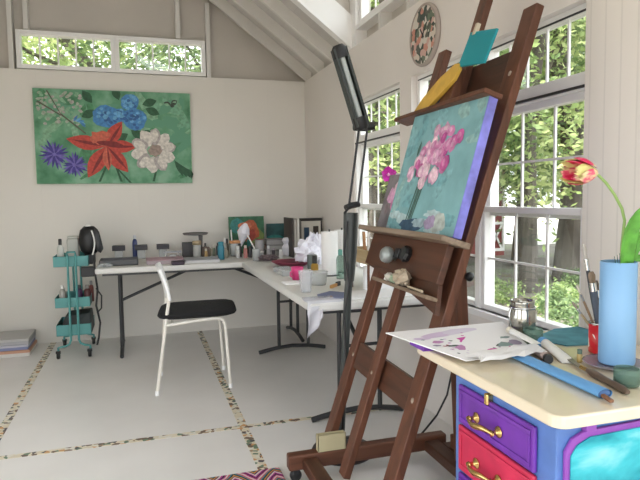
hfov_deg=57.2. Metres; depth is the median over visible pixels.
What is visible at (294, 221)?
picture frame
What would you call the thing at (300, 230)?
picture frame
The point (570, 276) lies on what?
shrub
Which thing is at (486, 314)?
trim
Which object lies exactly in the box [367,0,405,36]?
wall
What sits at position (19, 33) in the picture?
window
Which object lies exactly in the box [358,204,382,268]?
window
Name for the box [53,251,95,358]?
utility cart
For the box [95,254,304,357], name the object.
folding table
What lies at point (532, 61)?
tree
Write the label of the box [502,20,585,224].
tree
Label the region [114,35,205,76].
window
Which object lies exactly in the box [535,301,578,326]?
shrub
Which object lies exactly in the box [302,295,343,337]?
plastic sheet
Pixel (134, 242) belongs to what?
spray bottle
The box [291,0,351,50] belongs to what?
trim
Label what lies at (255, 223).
painting
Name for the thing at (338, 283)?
brush
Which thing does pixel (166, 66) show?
tree
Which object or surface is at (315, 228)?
print
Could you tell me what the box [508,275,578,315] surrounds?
shrub
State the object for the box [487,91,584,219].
window
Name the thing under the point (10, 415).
trim
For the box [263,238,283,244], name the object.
plastic box
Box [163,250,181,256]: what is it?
stand
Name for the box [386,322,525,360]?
sheet
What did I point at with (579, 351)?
vial
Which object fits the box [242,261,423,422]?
folding table
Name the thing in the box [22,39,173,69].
tree
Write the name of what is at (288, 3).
ceiling
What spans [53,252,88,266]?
tray
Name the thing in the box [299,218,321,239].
picture frame
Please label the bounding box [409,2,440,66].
decorative plate
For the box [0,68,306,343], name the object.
wall
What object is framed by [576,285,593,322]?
brush
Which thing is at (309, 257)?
carton
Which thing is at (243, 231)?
plastic bag
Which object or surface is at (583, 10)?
trim
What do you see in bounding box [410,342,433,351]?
flat box
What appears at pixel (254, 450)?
trim
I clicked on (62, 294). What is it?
paint bottle
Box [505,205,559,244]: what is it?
building
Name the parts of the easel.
cross rail, crank knob, post, lock knob, cross rail, post, strut knob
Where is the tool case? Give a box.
[62,308,94,330]
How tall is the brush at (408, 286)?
0.012 m
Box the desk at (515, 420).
[417,330,639,479]
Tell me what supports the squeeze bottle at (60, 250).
on the utility cart
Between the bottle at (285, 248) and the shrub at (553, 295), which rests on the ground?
the shrub at (553, 295)
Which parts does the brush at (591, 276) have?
handle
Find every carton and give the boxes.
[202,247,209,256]
[307,254,315,268]
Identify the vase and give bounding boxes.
[598,259,637,366]
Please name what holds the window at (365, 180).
in the wall at (383, 61)
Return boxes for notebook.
[183,256,219,263]
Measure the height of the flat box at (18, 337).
0.046 m
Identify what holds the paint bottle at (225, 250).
on the folding table at (230, 263)
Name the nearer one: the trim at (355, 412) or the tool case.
the trim at (355, 412)
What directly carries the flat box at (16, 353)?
on the floor
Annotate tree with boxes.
[22,36,197,70]
[22,36,200,71]
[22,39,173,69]
[42,38,200,71]
[165,45,399,193]
[367,0,399,218]
[368,0,511,244]
[368,0,585,187]
[378,1,585,265]
[473,17,585,292]
[499,21,585,281]
[499,22,584,204]
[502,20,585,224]
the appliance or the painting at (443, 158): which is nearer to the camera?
the painting at (443, 158)
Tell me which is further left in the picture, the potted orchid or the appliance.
the appliance
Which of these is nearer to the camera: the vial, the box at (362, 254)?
the vial
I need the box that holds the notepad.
[459,28,498,66]
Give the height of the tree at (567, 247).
9.679 m
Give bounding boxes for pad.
[146,256,183,264]
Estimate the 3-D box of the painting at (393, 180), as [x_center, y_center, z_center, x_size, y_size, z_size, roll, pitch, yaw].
[0.337,-0.173,2.717,0.087,0.261,0.200,-2,4,-17]
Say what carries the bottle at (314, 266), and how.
on the folding table at (272, 274)
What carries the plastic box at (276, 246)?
on the plastic box at (265, 250)
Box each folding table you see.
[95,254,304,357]
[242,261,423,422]
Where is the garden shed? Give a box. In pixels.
[367,144,513,256]
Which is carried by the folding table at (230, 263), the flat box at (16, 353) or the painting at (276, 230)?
the painting at (276, 230)
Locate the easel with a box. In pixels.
[287,0,543,479]
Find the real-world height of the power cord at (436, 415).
0.737 m
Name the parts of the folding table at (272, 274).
leg frame, leg frame, under frame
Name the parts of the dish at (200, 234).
dish, stem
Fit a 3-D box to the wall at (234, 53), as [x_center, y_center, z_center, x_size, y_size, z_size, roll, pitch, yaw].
[-1.913,-2.248,5.289,3.800,1.505,0.030,-2,4,-17]
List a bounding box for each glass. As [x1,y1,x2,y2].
[524,333,541,341]
[614,373,639,384]
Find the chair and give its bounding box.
[155,262,235,395]
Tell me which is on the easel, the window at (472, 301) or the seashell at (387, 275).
the seashell at (387, 275)
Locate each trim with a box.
[0,342,55,439]
[0,410,379,459]
[6,0,210,77]
[197,331,267,469]
[209,0,332,80]
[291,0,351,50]
[349,0,419,47]
[355,8,585,143]
[355,64,584,331]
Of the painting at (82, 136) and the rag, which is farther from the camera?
the painting at (82, 136)
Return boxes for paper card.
[282,281,301,284]
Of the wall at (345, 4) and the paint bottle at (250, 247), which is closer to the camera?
the wall at (345, 4)
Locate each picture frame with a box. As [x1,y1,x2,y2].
[284,217,293,257]
[293,218,299,246]
[293,220,296,256]
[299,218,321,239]
[299,221,301,238]
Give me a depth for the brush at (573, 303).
1.88 m
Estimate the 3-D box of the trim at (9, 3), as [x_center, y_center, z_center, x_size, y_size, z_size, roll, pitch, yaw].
[-2.049,-1.931,5.208,2.110,0.888,0.086,-2,4,-17]
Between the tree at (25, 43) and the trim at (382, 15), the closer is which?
the trim at (382, 15)
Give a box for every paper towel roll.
[320,229,339,276]
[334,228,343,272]
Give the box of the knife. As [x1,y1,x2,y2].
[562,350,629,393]
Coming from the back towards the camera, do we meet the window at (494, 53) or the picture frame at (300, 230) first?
the picture frame at (300, 230)
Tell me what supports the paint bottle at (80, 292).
in the utility cart
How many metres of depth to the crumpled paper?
1.80 m
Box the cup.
[290,266,302,279]
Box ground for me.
[466,202,578,323]
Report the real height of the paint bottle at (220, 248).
0.155 m
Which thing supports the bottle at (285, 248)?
on the folding table at (230, 263)
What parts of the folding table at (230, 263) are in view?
leg frame, under frame, leg frame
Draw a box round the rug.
[197,467,285,479]
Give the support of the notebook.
on the folding table at (230, 263)
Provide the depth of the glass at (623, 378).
1.53 m
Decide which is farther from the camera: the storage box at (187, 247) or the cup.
the storage box at (187, 247)
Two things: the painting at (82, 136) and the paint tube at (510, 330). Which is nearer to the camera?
the paint tube at (510, 330)
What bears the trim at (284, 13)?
attached to the wall at (383, 61)
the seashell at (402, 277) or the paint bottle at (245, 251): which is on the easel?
the seashell at (402, 277)
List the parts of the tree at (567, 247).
crown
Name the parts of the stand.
plate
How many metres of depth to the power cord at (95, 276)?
4.72 m
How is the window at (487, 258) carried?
in the wall at (383, 61)
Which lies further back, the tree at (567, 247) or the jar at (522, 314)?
the tree at (567, 247)
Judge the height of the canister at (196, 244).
0.147 m
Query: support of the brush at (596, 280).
in the can
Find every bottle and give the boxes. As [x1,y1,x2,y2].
[57,239,63,256]
[59,285,65,297]
[78,285,82,296]
[84,284,90,296]
[89,281,93,300]
[132,235,137,256]
[212,245,215,255]
[217,241,224,259]
[224,248,227,257]
[236,246,239,257]
[238,243,241,256]
[243,245,247,257]
[248,246,251,257]
[279,249,282,257]
[311,255,318,273]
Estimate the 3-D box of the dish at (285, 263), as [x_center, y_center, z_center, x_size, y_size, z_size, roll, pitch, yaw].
[-0.209,0.180,4.459,0.320,0.046,0.320,-2,4,-17]
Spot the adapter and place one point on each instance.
(86, 271)
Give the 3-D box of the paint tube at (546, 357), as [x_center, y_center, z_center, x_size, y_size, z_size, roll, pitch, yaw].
[0.691,0.353,1.819,0.040,0.027,0.125,0,4,6]
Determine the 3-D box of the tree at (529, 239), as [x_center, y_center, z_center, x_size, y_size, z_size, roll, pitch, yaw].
[3.302,-3.766,9.316,6.819,9.495,5.650,0,4,8]
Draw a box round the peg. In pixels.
[472,23,480,34]
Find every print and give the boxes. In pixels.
[304,227,308,239]
[313,226,318,233]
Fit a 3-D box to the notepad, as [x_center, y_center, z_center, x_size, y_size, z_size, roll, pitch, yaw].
[0.600,-0.733,2.233,0.052,0.161,0.231,-2,4,-13]
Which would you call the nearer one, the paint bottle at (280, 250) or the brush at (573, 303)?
the brush at (573, 303)
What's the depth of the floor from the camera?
3.54 m
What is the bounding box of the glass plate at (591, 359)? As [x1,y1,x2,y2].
[582,354,639,370]
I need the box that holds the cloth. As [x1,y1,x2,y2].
[541,326,587,345]
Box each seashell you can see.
[384,272,391,281]
[389,274,394,283]
[393,268,411,285]
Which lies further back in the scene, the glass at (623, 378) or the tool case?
the tool case
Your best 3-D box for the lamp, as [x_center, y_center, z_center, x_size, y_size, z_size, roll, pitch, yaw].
[0.108,0.070,2.849,0.330,1.977,0.310,-2,4,-17]
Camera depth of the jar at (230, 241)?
5.28 m
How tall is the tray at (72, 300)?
0.080 m
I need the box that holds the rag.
[258,254,278,260]
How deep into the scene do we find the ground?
12.36 m
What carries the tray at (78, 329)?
on the utility cart
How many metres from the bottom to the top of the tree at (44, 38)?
13.889 m
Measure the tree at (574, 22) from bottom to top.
12.188 m
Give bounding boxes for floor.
[0,323,455,479]
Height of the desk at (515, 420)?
0.760 m
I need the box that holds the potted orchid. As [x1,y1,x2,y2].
[382,166,395,181]
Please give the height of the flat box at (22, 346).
0.043 m
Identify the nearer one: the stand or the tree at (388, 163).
the stand
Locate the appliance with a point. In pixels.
(90, 242)
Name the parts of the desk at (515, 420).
drawer, handle, handle, drawer moulding, drawer moulding, drawer, drawer, picture panel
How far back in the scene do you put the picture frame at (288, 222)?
5.17 m
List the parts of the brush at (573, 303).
handle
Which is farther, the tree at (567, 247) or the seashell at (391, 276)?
the tree at (567, 247)
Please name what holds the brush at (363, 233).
in the box at (362, 254)
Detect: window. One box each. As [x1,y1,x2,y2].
[15,29,115,72]
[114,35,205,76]
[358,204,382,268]
[359,0,386,22]
[359,84,399,138]
[361,136,399,209]
[417,58,460,105]
[467,238,475,305]
[481,206,581,329]
[486,3,585,95]
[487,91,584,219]
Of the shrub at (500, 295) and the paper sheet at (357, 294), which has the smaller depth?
the paper sheet at (357, 294)
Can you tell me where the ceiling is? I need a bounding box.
[226,0,339,76]
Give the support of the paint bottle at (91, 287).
in the utility cart
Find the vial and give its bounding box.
[577,349,582,362]
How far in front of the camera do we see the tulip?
1.64 m
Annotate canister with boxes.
[67,236,79,255]
[192,240,200,255]
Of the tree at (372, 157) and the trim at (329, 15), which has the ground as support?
the tree at (372, 157)
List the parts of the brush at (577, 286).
handle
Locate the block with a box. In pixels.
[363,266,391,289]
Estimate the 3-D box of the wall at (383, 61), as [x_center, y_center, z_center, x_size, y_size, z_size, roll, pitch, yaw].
[0.996,-0.117,2.371,0.100,2.395,7.350,-2,4,-17]
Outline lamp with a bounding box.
[312,44,374,465]
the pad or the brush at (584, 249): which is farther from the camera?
the pad
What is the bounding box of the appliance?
[79,224,102,263]
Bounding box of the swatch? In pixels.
[317,291,343,297]
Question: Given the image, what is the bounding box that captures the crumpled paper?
[466,344,543,361]
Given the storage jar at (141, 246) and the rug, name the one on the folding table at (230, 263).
the storage jar at (141, 246)
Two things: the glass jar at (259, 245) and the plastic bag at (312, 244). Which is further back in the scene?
the glass jar at (259, 245)
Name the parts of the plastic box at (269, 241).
lid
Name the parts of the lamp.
arm rod, arm rod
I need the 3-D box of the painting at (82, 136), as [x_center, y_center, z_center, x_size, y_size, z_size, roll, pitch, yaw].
[-1.828,-0.920,5.274,1.336,0.822,0.043,-2,4,-17]
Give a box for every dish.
[183,232,207,256]
[272,259,306,267]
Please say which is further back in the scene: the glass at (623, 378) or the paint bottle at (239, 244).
the paint bottle at (239, 244)
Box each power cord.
[93,258,101,344]
[421,374,450,432]
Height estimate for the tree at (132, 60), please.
11.280 m
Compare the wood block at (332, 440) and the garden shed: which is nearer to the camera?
the wood block at (332, 440)
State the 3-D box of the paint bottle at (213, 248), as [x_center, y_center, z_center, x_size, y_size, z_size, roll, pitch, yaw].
[-0.974,0.095,5.391,0.030,0.100,0.030,-2,4,-17]
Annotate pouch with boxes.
[171,260,184,264]
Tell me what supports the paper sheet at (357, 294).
on the folding table at (272, 274)
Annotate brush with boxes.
[330,281,340,288]
[362,232,365,249]
[367,233,369,250]
[407,285,422,292]
[572,302,588,325]
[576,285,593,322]
[582,244,595,322]
[588,271,598,323]
[596,280,598,298]
[601,394,613,402]
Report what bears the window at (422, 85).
in the wall at (383, 61)
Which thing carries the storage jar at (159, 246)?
on the folding table at (230, 263)
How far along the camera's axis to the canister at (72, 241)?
4.82 m
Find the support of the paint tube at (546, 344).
on the desk at (515, 420)
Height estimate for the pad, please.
0.034 m
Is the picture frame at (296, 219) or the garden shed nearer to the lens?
the picture frame at (296, 219)
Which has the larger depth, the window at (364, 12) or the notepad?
the window at (364, 12)
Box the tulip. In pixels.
[559,157,639,262]
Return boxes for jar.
[112,245,124,250]
[135,244,147,249]
[156,244,168,248]
[229,240,239,243]
[253,251,259,259]
[255,239,263,254]
[508,298,536,333]
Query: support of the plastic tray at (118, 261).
on the folding table at (230, 263)
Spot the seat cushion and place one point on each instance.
(212, 309)
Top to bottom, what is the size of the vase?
0.301 m
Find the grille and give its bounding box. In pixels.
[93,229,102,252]
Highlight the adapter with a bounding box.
[81,266,94,276]
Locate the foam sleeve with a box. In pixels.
[511,355,611,398]
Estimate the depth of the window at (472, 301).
3.00 m
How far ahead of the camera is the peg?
2.28 m
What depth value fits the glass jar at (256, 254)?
4.88 m
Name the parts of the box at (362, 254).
leg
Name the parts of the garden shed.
door trim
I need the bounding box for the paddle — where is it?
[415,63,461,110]
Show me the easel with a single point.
(436, 264)
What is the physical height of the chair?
0.831 m
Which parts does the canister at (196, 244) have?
lid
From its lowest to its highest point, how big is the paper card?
0.008 m
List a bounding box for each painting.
[32,88,192,183]
[228,216,264,253]
[266,223,283,237]
[377,174,399,226]
[386,96,497,239]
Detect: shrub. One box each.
[494,272,527,305]
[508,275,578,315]
[533,282,578,325]
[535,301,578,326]
[556,273,578,301]
[560,266,579,283]
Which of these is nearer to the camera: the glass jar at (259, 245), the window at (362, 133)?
the window at (362, 133)
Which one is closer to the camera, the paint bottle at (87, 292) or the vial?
the vial
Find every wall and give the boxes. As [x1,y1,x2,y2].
[0,0,304,81]
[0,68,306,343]
[305,0,639,426]
[335,0,349,12]
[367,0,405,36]
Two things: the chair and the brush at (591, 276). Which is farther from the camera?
the chair
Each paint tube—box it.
[506,326,540,343]
[534,352,552,363]
[537,337,571,363]
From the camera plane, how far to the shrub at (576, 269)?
10.26 m
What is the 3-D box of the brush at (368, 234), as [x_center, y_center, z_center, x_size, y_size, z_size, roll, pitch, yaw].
[0.276,0.032,3.350,0.024,0.149,0.028,-2,4,-17]
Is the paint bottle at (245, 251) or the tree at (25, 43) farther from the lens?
the tree at (25, 43)
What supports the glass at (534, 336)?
on the desk at (515, 420)
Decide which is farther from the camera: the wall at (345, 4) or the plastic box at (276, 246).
the plastic box at (276, 246)
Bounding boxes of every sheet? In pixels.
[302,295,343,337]
[339,288,411,299]
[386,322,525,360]
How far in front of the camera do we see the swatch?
3.15 m
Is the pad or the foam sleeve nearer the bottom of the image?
the foam sleeve
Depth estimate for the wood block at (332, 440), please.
2.65 m
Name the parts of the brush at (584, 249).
handle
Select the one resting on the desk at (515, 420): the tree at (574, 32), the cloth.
the cloth
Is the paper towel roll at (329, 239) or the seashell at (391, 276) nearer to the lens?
the seashell at (391, 276)
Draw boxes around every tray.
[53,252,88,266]
[55,290,91,307]
[56,315,94,336]
[99,257,137,266]
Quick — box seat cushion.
[157,299,235,319]
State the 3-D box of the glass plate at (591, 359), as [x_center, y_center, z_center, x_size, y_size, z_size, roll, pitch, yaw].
[0.868,0.363,1.731,0.176,0.011,0.175,-2,4,-17]
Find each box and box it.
[0,329,35,345]
[0,335,35,351]
[0,340,36,357]
[182,242,193,256]
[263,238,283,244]
[264,244,282,249]
[264,249,278,254]
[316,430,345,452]
[352,246,369,289]
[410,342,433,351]
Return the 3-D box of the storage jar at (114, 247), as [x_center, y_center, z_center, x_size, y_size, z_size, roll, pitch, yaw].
[-1.776,0.110,5.186,0.108,0.122,0.090,-2,4,-17]
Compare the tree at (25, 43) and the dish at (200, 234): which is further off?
the tree at (25, 43)
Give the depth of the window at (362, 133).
4.10 m
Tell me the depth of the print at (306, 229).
5.26 m
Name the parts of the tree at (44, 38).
crown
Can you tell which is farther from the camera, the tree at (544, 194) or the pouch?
the tree at (544, 194)
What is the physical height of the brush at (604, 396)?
0.012 m
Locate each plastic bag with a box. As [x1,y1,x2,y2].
[237,223,249,245]
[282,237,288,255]
[294,232,321,265]
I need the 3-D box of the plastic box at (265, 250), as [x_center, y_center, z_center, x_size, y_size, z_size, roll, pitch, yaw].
[-0.423,0.111,5.421,0.174,0.049,0.160,-2,4,-17]
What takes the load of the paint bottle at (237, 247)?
on the folding table at (230, 263)
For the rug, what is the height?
0.010 m
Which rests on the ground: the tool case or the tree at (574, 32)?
the tree at (574, 32)
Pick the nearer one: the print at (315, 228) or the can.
the can
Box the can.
[588,320,597,353]
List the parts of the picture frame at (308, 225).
frame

